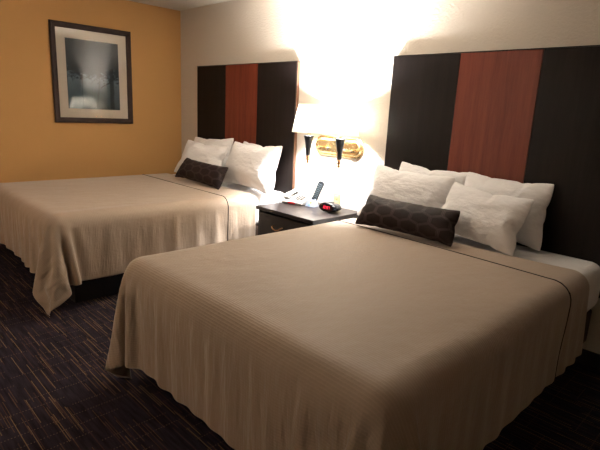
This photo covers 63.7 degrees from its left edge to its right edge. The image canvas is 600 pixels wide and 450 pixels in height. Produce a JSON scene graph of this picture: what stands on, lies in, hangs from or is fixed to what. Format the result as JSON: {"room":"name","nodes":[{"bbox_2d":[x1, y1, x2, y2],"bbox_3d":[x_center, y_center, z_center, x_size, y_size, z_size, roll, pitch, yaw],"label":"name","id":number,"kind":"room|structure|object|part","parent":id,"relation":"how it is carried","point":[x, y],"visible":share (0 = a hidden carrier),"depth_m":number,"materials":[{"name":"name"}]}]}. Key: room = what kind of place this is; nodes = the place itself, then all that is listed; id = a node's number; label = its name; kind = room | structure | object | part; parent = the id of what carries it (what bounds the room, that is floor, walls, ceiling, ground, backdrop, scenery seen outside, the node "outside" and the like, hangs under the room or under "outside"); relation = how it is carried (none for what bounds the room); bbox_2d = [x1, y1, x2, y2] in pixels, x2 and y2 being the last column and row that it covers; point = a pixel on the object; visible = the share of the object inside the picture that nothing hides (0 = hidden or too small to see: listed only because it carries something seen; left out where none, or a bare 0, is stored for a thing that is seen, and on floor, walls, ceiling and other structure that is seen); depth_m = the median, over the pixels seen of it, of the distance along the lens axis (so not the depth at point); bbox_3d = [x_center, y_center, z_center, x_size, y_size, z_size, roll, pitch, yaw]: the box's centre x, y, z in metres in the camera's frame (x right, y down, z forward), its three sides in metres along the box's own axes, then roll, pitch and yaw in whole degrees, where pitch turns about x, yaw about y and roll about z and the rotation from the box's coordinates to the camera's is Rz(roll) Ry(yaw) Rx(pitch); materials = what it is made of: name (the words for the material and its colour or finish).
{"room":"hotel room","nodes":[
{"label":"hotel room","id":0,"kind":"room"},
{"bbox_2d":[0,0,181,182],"bbox_3d":[-3.225,-0.929,4.019,5.000,2.405,0.100,-10,18,-43],"label":"wall","id":1,"kind":"structure","parent":0,"point":[34,146],"depth_m":4.91,"materials":[{"name":"orange paint"}]},
{"bbox_2d":[48,19,132,123],"bbox_3d":[-2.091,-1.517,4.902,0.798,0.945,0.028,-10,18,-43],"label":"framed picture","id":2,"kind":"object","parent":1,"relation":"attached to","point":[91,66],"visible":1,"depth_m":4.88,"materials":[{"name":"brown wood"}]},
{"bbox_2d":[65,38,119,109],"bbox_3d":[-2.099,-1.519,4.910,0.548,0.695,0.003,-10,18,-43],"label":"print","id":3,"kind":"object","parent":2,"relation":"attached to","point":[92,65],"depth_m":4.90},
{"bbox_2d":[128,0,231,10],"bbox_3d":[-0.899,-1.504,1.491,5.200,0.100,6.600,-10,18,-43],"label":"ceiling","id":4,"kind":"structure","parent":0,"point":[180,5],"depth_m":5.02,"materials":[{"name":"paint"}]},
{"bbox_2d":[0,244,599,449],"bbox_3d":[-1.020,0.931,2.067,5.200,0.100,6.600,-10,18,-43],"label":"floor","id":5,"kind":"structure","parent":0,"point":[57,392],"depth_m":2.35,"materials":[{"name":"carpet"}]},
{"bbox_2d":[69,174,283,302],"bbox_3d":[-1.385,-0.009,4.344,2.065,0.645,1.550,-10,18,-43],"label":"bed","id":6,"kind":"object","parent":5,"relation":"on","point":[110,285],"visible":0.09,"depth_m":3.53,"materials":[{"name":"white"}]},
{"bbox_2d":[0,173,255,315],"bbox_3d":[-1.580,0.011,4.153,1.784,0.657,1.751,-10,18,-43],"label":"bedspread","id":7,"kind":"object","parent":6,"relation":"on","point":[68,232],"visible":0.98,"depth_m":3.53,"materials":[{"name":"beige fabric"}]},
{"bbox_2d":[175,158,227,189],"bbox_3d":[-0.937,-0.495,4.559,0.735,0.212,0.146,15,18,42],"label":"throw cushion","id":8,"kind":"object","parent":7,"relation":"on","point":[205,173],"visible":1,"depth_m":4.46,"materials":[{"name":"fabric"}]},
{"bbox_2d":[174,140,228,171],"bbox_3d":[-1.022,-0.667,4.955,0.702,0.366,0.191,14,17,39],"label":"pillow","id":9,"kind":"object","parent":6,"relation":"on","point":[210,154],"visible":0.56,"depth_m":4.87,"materials":[{"name":"white fabric"}]},
{"bbox_2d":[194,137,233,166],"bbox_3d":[-0.954,-0.726,5.122,0.700,0.424,0.174,14,17,38],"label":"pillow","id":10,"kind":"object","parent":6,"relation":"on","point":[228,142],"visible":0.24,"depth_m":4.98,"materials":[{"name":"white fabric"}]},
{"bbox_3d":[-1.376,-0.189,4.301,2.065,0.275,1.550,-10,18,-43],"label":"mattress","id":11,"kind":"part","parent":6,"relation":"part of","materials":[{"name":"white fabric"}]},
{"bbox_2d":[223,141,278,193],"bbox_3d":[-0.471,-0.540,4.420,0.218,0.396,0.746,-8,17,-39],"label":"pillow","id":12,"kind":"object","parent":6,"relation":"on","point":[250,166],"visible":0.98,"depth_m":4.28,"materials":[{"name":"white fabric"}]},
{"bbox_2d":[243,141,281,189],"bbox_3d":[-0.409,-0.576,4.597,0.171,0.395,0.642,-9,17,-40],"label":"pillow","id":13,"kind":"object","parent":6,"relation":"on","point":[272,182],"visible":0.21,"depth_m":4.39,"materials":[{"name":"white fabric"}]},
{"bbox_2d":[256,202,358,234],"bbox_3d":[0.046,0.164,3.999,0.595,0.605,0.660,-10,18,-43],"label":"nightstand","id":14,"kind":"object","parent":5,"relation":"on","point":[274,217],"visible":0.3,"depth_m":3.82,"materials":[{"name":"brown laminate"}]},
{"bbox_3d":[0.024,0.016,3.934,0.438,0.200,0.580,-10,18,-43],"label":"drawer","id":15,"kind":"part","parent":14,"relation":"part of","materials":[{"name":"brown laminate"}]},
{"bbox_2d":[277,189,312,205],"bbox_3d":[-0.048,-0.246,4.168,0.262,0.104,0.258,10,15,28],"label":"telephone","id":16,"kind":"object","parent":14,"relation":"on","point":[294,197],"visible":0.98,"depth_m":4.12,"materials":[{"name":"grey plastic"}]},
{"bbox_2d":[305,198,318,207],"bbox_3d":[0.101,-0.187,4.041,0.089,0.062,0.079,11,15,30],"label":"caddy","id":17,"kind":"object","parent":14,"relation":"on","point":[310,202],"visible":1,"depth_m":4.02,"materials":[{"name":"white plastic"}]},
{"bbox_2d":[312,181,323,200],"bbox_3d":[0.143,-0.265,4.037,0.113,0.207,0.046,-1,14,-15],"label":"remote control","id":18,"kind":"object","parent":17,"relation":"in","point":[320,184],"visible":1,"depth_m":4.02,"materials":[{"name":"black plastic"}]},
{"bbox_2d":[319,201,341,211],"bbox_3d":[0.251,-0.149,3.863,0.176,0.078,0.136,15,18,42],"label":"alarm clock","id":19,"kind":"object","parent":14,"relation":"on","point":[331,206],"visible":1,"depth_m":3.81,"materials":[{"name":"black plastic"}]},
{"bbox_2d":[453,234,599,342],"bbox_3d":[0.411,0.500,2.568,2.065,0.645,1.550,-10,18,-43],"label":"sheet","id":20,"kind":"object","parent":5,"relation":"on","point":[590,270],"visible":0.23,"depth_m":2.67,"materials":[{"name":"white fabric"}]},
{"bbox_2d":[105,218,589,449],"bbox_3d":[0.263,0.513,2.432,1.919,0.655,1.788,-10,18,-43],"label":"bedspread","id":21,"kind":"object","parent":20,"relation":"on","point":[345,334],"visible":0.99,"depth_m":1.85,"materials":[{"name":"beige fabric"}]},
{"bbox_2d":[355,194,459,246],"bbox_3d":[0.651,-0.042,2.975,0.685,0.192,0.151,15,18,41],"label":"throw cushion","id":22,"kind":"object","parent":21,"relation":"on","point":[430,223],"visible":1,"depth_m":2.89,"materials":[{"name":"fabric"}]},
{"bbox_2d":[357,164,455,214],"bbox_3d":[0.701,-0.186,3.256,0.639,0.374,0.202,14,17,39],"label":"pillow","id":23,"kind":"object","parent":20,"relation":"on","point":[387,182],"visible":0.62,"depth_m":3.18,"materials":[{"name":"white fabric"}]},
{"bbox_2d":[399,162,467,184],"bbox_3d":[0.865,-0.209,3.334,0.562,0.403,0.161,14,17,40],"label":"pillow","id":24,"kind":"object","parent":20,"relation":"on","point":[460,177],"visible":0.16,"depth_m":3.30,"materials":[{"name":"white fabric"}]},
{"bbox_2d":[442,182,533,255],"bbox_3d":[1.064,-0.053,2.885,0.205,0.339,0.561,-8,17,-38],"label":"pillow","id":25,"kind":"object","parent":20,"relation":"on","point":[495,221],"visible":0.82,"depth_m":2.77,"materials":[{"name":"white fabric"}]},
{"bbox_2d":[464,172,553,250],"bbox_3d":[1.230,-0.100,2.969,0.174,0.384,0.569,-9,17,-40],"label":"pillow","id":26,"kind":"object","parent":20,"relation":"on","point":[530,234],"visible":0.42,"depth_m":2.82,"materials":[{"name":"white fabric"}]},
{"bbox_2d":[180,0,599,353],"bbox_3d":[0.865,-0.611,3.531,0.100,2.405,6.600,-10,18,-43],"label":"wall","id":27,"kind":"structure","parent":0,"point":[345,50],"depth_m":3.82,"materials":[{"name":"beige paint"}]},
{"bbox_2d":[197,61,299,193],"bbox_3d":[-0.592,-0.913,4.888,0.041,1.368,1.573,-10,18,-43],"label":"headboard","id":28,"kind":"object","parent":27,"relation":"attached to","point":[255,103],"visible":0.51,"depth_m":4.65,"materials":[{"name":"laminate"}]},
{"bbox_3d":[-0.967,-1.013,5.241,0.012,1.360,0.521,-10,18,-43],"label":"panel","id":29,"kind":"part","parent":28,"relation":"part of","materials":[{"name":"laminate"}]},
{"bbox_3d":[-0.604,-0.911,4.883,0.012,1.360,0.512,-10,18,-43],"label":"panel","id":30,"kind":"part","parent":28,"relation":"part of","materials":[{"name":"brown wood"}]},
{"bbox_3d":[-0.239,-0.807,4.522,0.012,1.360,0.530,-10,18,-43],"label":"panel","id":31,"kind":"part","parent":28,"relation":"part of","materials":[{"name":"laminate"}]},
{"bbox_2d":[292,104,363,176],"bbox_3d":[0.209,-0.681,3.885,0.334,0.549,0.632,-10,18,-43],"label":"wall sconce","id":32,"kind":"object","parent":27,"relation":"attached to","point":[341,121],"visible":1,"depth_m":3.84,"materials":[{"name":"white fabric"}]},
{"bbox_3d":[0.080,-0.870,3.950,0.284,0.219,0.284,-10,18,-43],"label":"lamp shade","id":33,"kind":"part","parent":32,"relation":"part of","materials":[{"name":"white fabric"}]},
{"bbox_3d":[0.070,-0.659,4.001,0.086,0.166,0.086,-10,18,-43],"label":"stem","id":34,"kind":"part","parent":32,"relation":"part of","materials":[{"name":"black metal"}]},
{"bbox_3d":[0.309,-0.591,3.764,0.086,0.166,0.086,-10,18,-43],"label":"stem","id":35,"kind":"part","parent":32,"relation":"part of","materials":[{"name":"black metal"}]},
{"bbox_3d":[0.320,-0.802,3.713,0.284,0.219,0.284,-10,18,-43],"label":"lamp shade","id":36,"kind":"part","parent":32,"relation":"part of","materials":[{"name":"white fabric"}]},
{"bbox_2d":[333,193,339,204],"bbox_3d":[0.311,-0.213,4.102,0.009,0.115,0.070,-10,18,-43],"label":"wall outlet","id":37,"kind":"object","parent":27,"relation":"attached to","point":[336,199],"visible":0.74,"depth_m":4.09,"materials":[{"name":"beige plastic"}]},
{"bbox_2d":[384,45,599,297],"bbox_3d":[1.204,-0.404,3.111,0.041,1.368,1.573,-10,18,-43],"label":"headboard","id":38,"kind":"object","parent":27,"relation":"attached to","point":[532,115],"visible":0.56,"depth_m":2.93,"materials":[{"name":"laminate"}]},
{"bbox_3d":[0.830,-0.504,3.465,0.012,1.360,0.521,-10,18,-43],"label":"panel","id":39,"kind":"part","parent":38,"relation":"part of","materials":[{"name":"laminate"}]},
{"bbox_3d":[1.192,-0.401,3.107,0.012,1.360,0.512,-10,18,-43],"label":"panel","id":40,"kind":"part","parent":38,"relation":"part of","materials":[{"name":"brown wood"}]},
{"bbox_3d":[1.557,-0.297,2.745,0.012,1.360,0.530,-10,18,-43],"label":"panel","id":41,"kind":"part","parent":38,"relation":"part of","materials":[{"name":"laminate"}]},
{"bbox_2d":[575,348,599,369],"bbox_3d":[0.773,0.522,3.755,0.012,0.090,6.388,-10,18,-43],"label":"baseboard","id":42,"kind":"structure","parent":27,"relation":"attached to","point":[588,358],"depth_m":2.83,"materials":[{"name":"brown"}]}
]}

